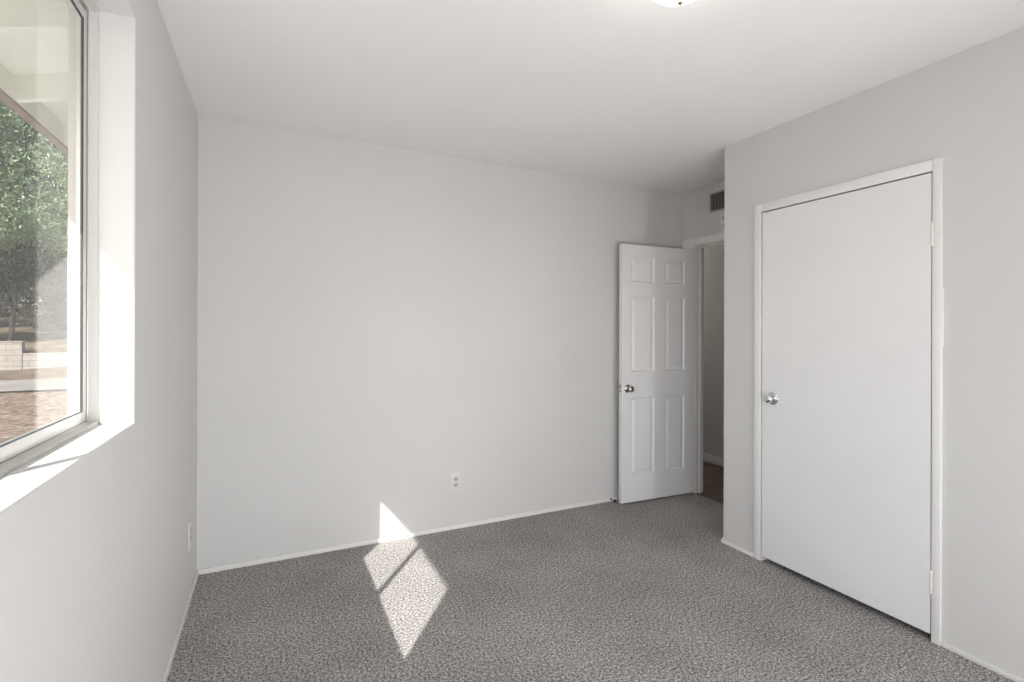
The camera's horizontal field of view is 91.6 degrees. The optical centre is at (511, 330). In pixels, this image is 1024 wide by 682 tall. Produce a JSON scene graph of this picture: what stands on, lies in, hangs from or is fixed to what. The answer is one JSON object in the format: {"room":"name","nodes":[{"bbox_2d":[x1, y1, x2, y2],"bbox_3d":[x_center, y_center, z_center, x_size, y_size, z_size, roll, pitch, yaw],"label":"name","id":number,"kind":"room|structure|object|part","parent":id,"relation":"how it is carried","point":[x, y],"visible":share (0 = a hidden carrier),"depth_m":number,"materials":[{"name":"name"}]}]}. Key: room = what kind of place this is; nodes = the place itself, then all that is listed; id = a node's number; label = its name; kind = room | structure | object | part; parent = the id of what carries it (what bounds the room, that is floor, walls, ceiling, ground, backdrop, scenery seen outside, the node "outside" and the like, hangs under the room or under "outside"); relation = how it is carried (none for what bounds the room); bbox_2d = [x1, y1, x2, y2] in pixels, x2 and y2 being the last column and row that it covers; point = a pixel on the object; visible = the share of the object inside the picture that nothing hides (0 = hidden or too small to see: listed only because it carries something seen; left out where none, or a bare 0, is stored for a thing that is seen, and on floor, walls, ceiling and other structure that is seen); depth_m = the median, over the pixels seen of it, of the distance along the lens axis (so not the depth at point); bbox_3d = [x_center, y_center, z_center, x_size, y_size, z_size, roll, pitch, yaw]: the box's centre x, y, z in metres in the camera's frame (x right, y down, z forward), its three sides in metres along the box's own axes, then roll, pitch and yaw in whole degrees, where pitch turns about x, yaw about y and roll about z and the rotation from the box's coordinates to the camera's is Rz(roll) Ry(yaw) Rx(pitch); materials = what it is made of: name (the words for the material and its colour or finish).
{"room":"empty bedroom","nodes":[
{"label":"empty bedroom","id":0,"kind":"room"},
{"bbox_2d":[0,0,197,681],"bbox_3d":[-0.728,0.177,0.481,0.150,2.920,5.136,0,0,-26],"label":"wall","id":1,"kind":"structure","parent":0,"point":[98,569],"depth_m":1.48,"materials":[{"name":"paint"}]},
{"bbox_2d":[0,0,98,477],"bbox_3d":[-0.966,-0.328,0.876,0.064,1.210,1.255,0,0,-26],"label":"window","id":2,"kind":"structure","parent":1,"relation":"in","point":[83,23],"depth_m":1.42,"materials":[{"name":"paint"}]},
{"bbox_2d":[161,570,198,681],"bbox_3d":[-0.656,1.324,0.510,0.012,0.028,4.884,0,0,-26],"label":"baseboard","id":3,"kind":"structure","parent":1,"relation":"attached to","point":[174,647],"depth_m":2.17,"materials":[{"name":"paint"}]},
{"bbox_2d":[188,520,191,549],"bbox_3d":[-1.600,1.017,2.478,0.008,0.126,0.078,0,0,-26],"label":"power outlet","id":4,"kind":"object","parent":1,"relation":"attached to","point":[190,522],"visible":1,"depth_m":2.46,"materials":[{"name":"white plastic"}]},
{"bbox_2d":[197,117,682,569],"bbox_3d":[-0.161,0.088,3.534,3.512,2.502,0.120,0,0,-26],"label":"wall","id":5,"kind":"structure","parent":0,"point":[376,324],"depth_m":3.18,"materials":[{"name":"paint"}]},
{"bbox_2d":[197,496,618,574],"bbox_3d":[-0.136,1.325,3.474,3.512,0.028,0.012,0,0,-26],"label":"baseboard","id":6,"kind":"structure","parent":5,"relation":"attached to","point":[485,521],"depth_m":3.16,"materials":[{"name":"paint"}]},
{"bbox_2d":[450,472,460,491],"bbox_3d":[-0.379,1.022,3.360,0.078,0.126,0.008,0,0,-26],"label":"power outlet","id":7,"kind":"object","parent":5,"relation":"attached to","point":[455,478],"visible":1,"depth_m":3.36,"materials":[{"name":"white plastic"}]},
{"bbox_2d":[157,0,1023,193],"bbox_3d":[1.329,-1.199,2.676,5.750,0.080,7.320,0,0,-26],"label":"ceiling","id":8,"kind":"structure","parent":0,"point":[649,94],"depth_m":2.19,"materials":[{"name":"paint"}]},
{"bbox_2d":[654,0,693,5],"bbox_3d":[0.527,-1.089,1.560,0.240,0.144,0.240,0,0,-26],"label":"ceiling lamp","id":9,"kind":"object","parent":8,"relation":"attached to","point":[663,2],"visible":1,"depth_m":1.59,"materials":[{"name":"white glass"}]},
{"bbox_2d":[167,461,1014,681],"bbox_3d":[1.385,1.404,2.717,5.600,0.120,7.100,0,0,-26],"label":"floor","id":10,"kind":"structure","parent":0,"point":[650,590],"depth_m":2.35,"materials":[{"name":"carpet"}]},
{"bbox_2d":[683,180,724,465],"bbox_3d":[2.469,0.101,3.224,0.963,2.512,7.320,0,0,-26],"label":"wall","id":11,"kind":"structure","parent":0,"point":[713,368],"depth_m":4.97,"materials":[{"name":"paint"}]},
{"bbox_2d":[619,244,695,503],"bbox_3d":[1.167,0.334,3.971,0.738,1.994,0.146,0,0,-23],"label":"door","id":12,"kind":"structure","parent":11,"relation":"in","point":[657,284],"depth_m":3.95,"materials":[{"name":"paint"}]},
{"bbox_3d":[0.904,0.449,3.810,0.052,0.052,0.056,0,0,-23],"label":"knob","id":13,"kind":"part","parent":12,"relation":"part of","materials":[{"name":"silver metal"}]},
{"bbox_2d":[682,232,723,492],"bbox_3d":[1.680,0.293,3.836,0.103,2.103,0.923,0,0,-26],"label":"door frame","id":14,"kind":"structure","parent":11,"relation":"attached to","point":[698,244],"depth_m":4.11,"materials":[{"name":"paint"}]},
{"bbox_2d":[703,453,723,466],"bbox_3d":[2.172,1.303,4.703,0.014,0.085,4.200,0,0,-26],"label":"baseboard","id":15,"kind":"structure","parent":11,"relation":"attached to","point":[715,460],"depth_m":5.00,"materials":[{"name":"paint"}]},
{"bbox_2d":[709,189,724,212],"bbox_3d":[1.642,-1.010,3.828,0.012,0.152,0.315,0,0,-26],"label":"air vent","id":16,"kind":"object","parent":11,"relation":"in","point":[716,199],"visible":0.44,"depth_m":3.91,"materials":[{"name":"metal"}]},
{"bbox_2d":[720,213,723,225],"bbox_3d":[1.633,-0.856,3.815,0.038,0.116,0.116,0,0,-26],"label":"smoke detector","id":17,"kind":"object","parent":11,"relation":"attached to","point":[722,214],"visible":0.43,"depth_m":3.82,"materials":[{"name":"white plastic"}]},
{"bbox_2d":[724,27,1023,678],"bbox_3d":[2.454,0.096,1.489,0.565,2.502,3.963,0,0,-26],"label":"wall","id":18,"kind":"structure","parent":0,"point":[965,108],"depth_m":2.07,"materials":[{"name":"paint"}]},
{"bbox_2d":[721,539,752,556],"bbox_3d":[1.379,1.333,3.055,0.012,0.021,0.237,0,0,-26],"label":"baseboard","id":19,"kind":"structure","parent":18,"relation":"attached to","point":[722,540],"depth_m":3.05,"materials":[{"name":"paint"}]},
{"bbox_2d":[761,173,932,633],"bbox_3d":[1.624,0.315,2.517,0.091,1.994,0.834,0,0,-26],"label":"door","id":20,"kind":"structure","parent":18,"relation":"in","point":[847,277],"depth_m":2.43,"materials":[{"name":"paint"}]},
{"bbox_3d":[1.456,0.388,2.821,0.051,0.051,0.051,0,0,-26],"label":"knob","id":21,"kind":"part","parent":20,"relation":"part of","materials":[{"name":"silver metal"}]},
{"bbox_2d":[753,157,943,645],"bbox_3d":[1.682,0.303,2.556,0.123,2.082,0.922,0,0,-26],"label":"door frame","id":22,"kind":"structure","parent":18,"relation":"attached to","point":[935,166],"depth_m":2.15,"materials":[{"name":"paint"}]},
{"bbox_2d":[941,641,1023,681],"bbox_3d":[2.437,1.336,0.849,0.012,0.022,2.820,0,0,-26],"label":"baseboard","id":23,"kind":"structure","parent":18,"relation":"attached to","point":[949,647],"depth_m":1.99,"materials":[{"name":"paint"}]},
{"label":"outside","id":24,"kind":"structure","parent":0,"visible":0},
{"bbox_2d":[0,378,66,442],"bbox_3d":[-10.309,1.610,-2.501,100.000,0.100,44.400,0,0,-26],"label":"ground","id":25,"kind":"structure","parent":24,"point":[21,412],"depth_m":9.87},
{"bbox_2d":[0,341,67,369],"bbox_3d":[-30.602,0.981,12.510,36.420,1.240,0.280,0,0,-26],"label":"wall","id":26,"kind":"structure","parent":25,"relation":"on","point":[13,356],"depth_m":18.42,"materials":[{"name":"beige brick"}]},
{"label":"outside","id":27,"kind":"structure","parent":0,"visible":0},
{"bbox_2d":[0,306,67,352],"bbox_3d":[-36.471,-1.051,40.513,70.000,3.869,55.400,0,0,-26],"label":"ground","id":28,"kind":"structure","parent":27,"point":[42,340],"depth_m":24.63,"materials":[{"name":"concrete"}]},
{"bbox_2d":[0,256,11,321],"bbox_3d":[-31.068,-2.350,27.403,5.025,5.830,3.777,0,0,-26],"label":"leafy shrub","id":29,"kind":"object","parent":28,"relation":"on","point":[1,310],"visible":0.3,"depth_m":28.84,"materials":[{"name":"green plant"}]},
{"bbox_2d":[0,100,67,340],"bbox_3d":[-21.220,-6.264,20.718,15.671,14.102,15.055,0,0,11],"label":"leafy tree","id":30,"kind":"object","parent":28,"relation":"on","point":[16,249],"visible":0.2,"depth_m":19.92,"materials":[{"name":"green plant"}]},
{"bbox_2d":[0,112,67,317],"bbox_3d":[-34.433,-10.055,40.030,18.343,19.254,17.143,0,0,-26],"label":"leafy tree","id":31,"kind":"object","parent":28,"relation":"on","point":[50,178],"visible":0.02,"depth_m":35.34,"materials":[{"name":"green plant"}]},
{"bbox_2d":[11,249,67,329],"bbox_3d":[-25.960,-2.299,29.160,5.352,5.757,3.828,0,0,-26],"label":"leafy shrub","id":32,"kind":"object","parent":28,"relation":"on","point":[62,324],"visible":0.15,"depth_m":28.17,"materials":[{"name":"green plant"}]},
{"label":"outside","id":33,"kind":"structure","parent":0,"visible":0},
{"bbox_2d":[0,366,66,379],"bbox_3d":[-24.474,1.389,13.164,48.000,0.220,3.700,0,0,-26],"label":"mound","id":34,"kind":"object","parent":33,"point":[50,372],"visible":0.12,"depth_m":16.31,"materials":[{"name":"concrete"}]},
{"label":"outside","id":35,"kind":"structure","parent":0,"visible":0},
{"bbox_2d":[0,378,66,391],"bbox_3d":[-30.882,1.470,5.712,70.000,0.020,3.800,0,0,-26],"label":"path","id":36,"kind":"structure","parent":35,"point":[51,383],"depth_m":13.92,"materials":[{"name":"grey concrete"}]},
{"bbox_3d":[-0.220,0.214,-0.799,0.039,2.850,2.390,0,0,-26],"label":"wall","id":37,"kind":"structure","parent":0,"visible":0},
{"bbox_2d":[0,0,68,155],"bbox_3d":[1.210,-1.783,0.855,5.142,1.500,12.500,0,0,-26],"label":"roof overhang","id":38,"kind":"object","parent":37,"relation":"attached to","point":[33,33],"visible":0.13,"depth_m":2.21,"materials":[{"name":"paint"}]}
]}

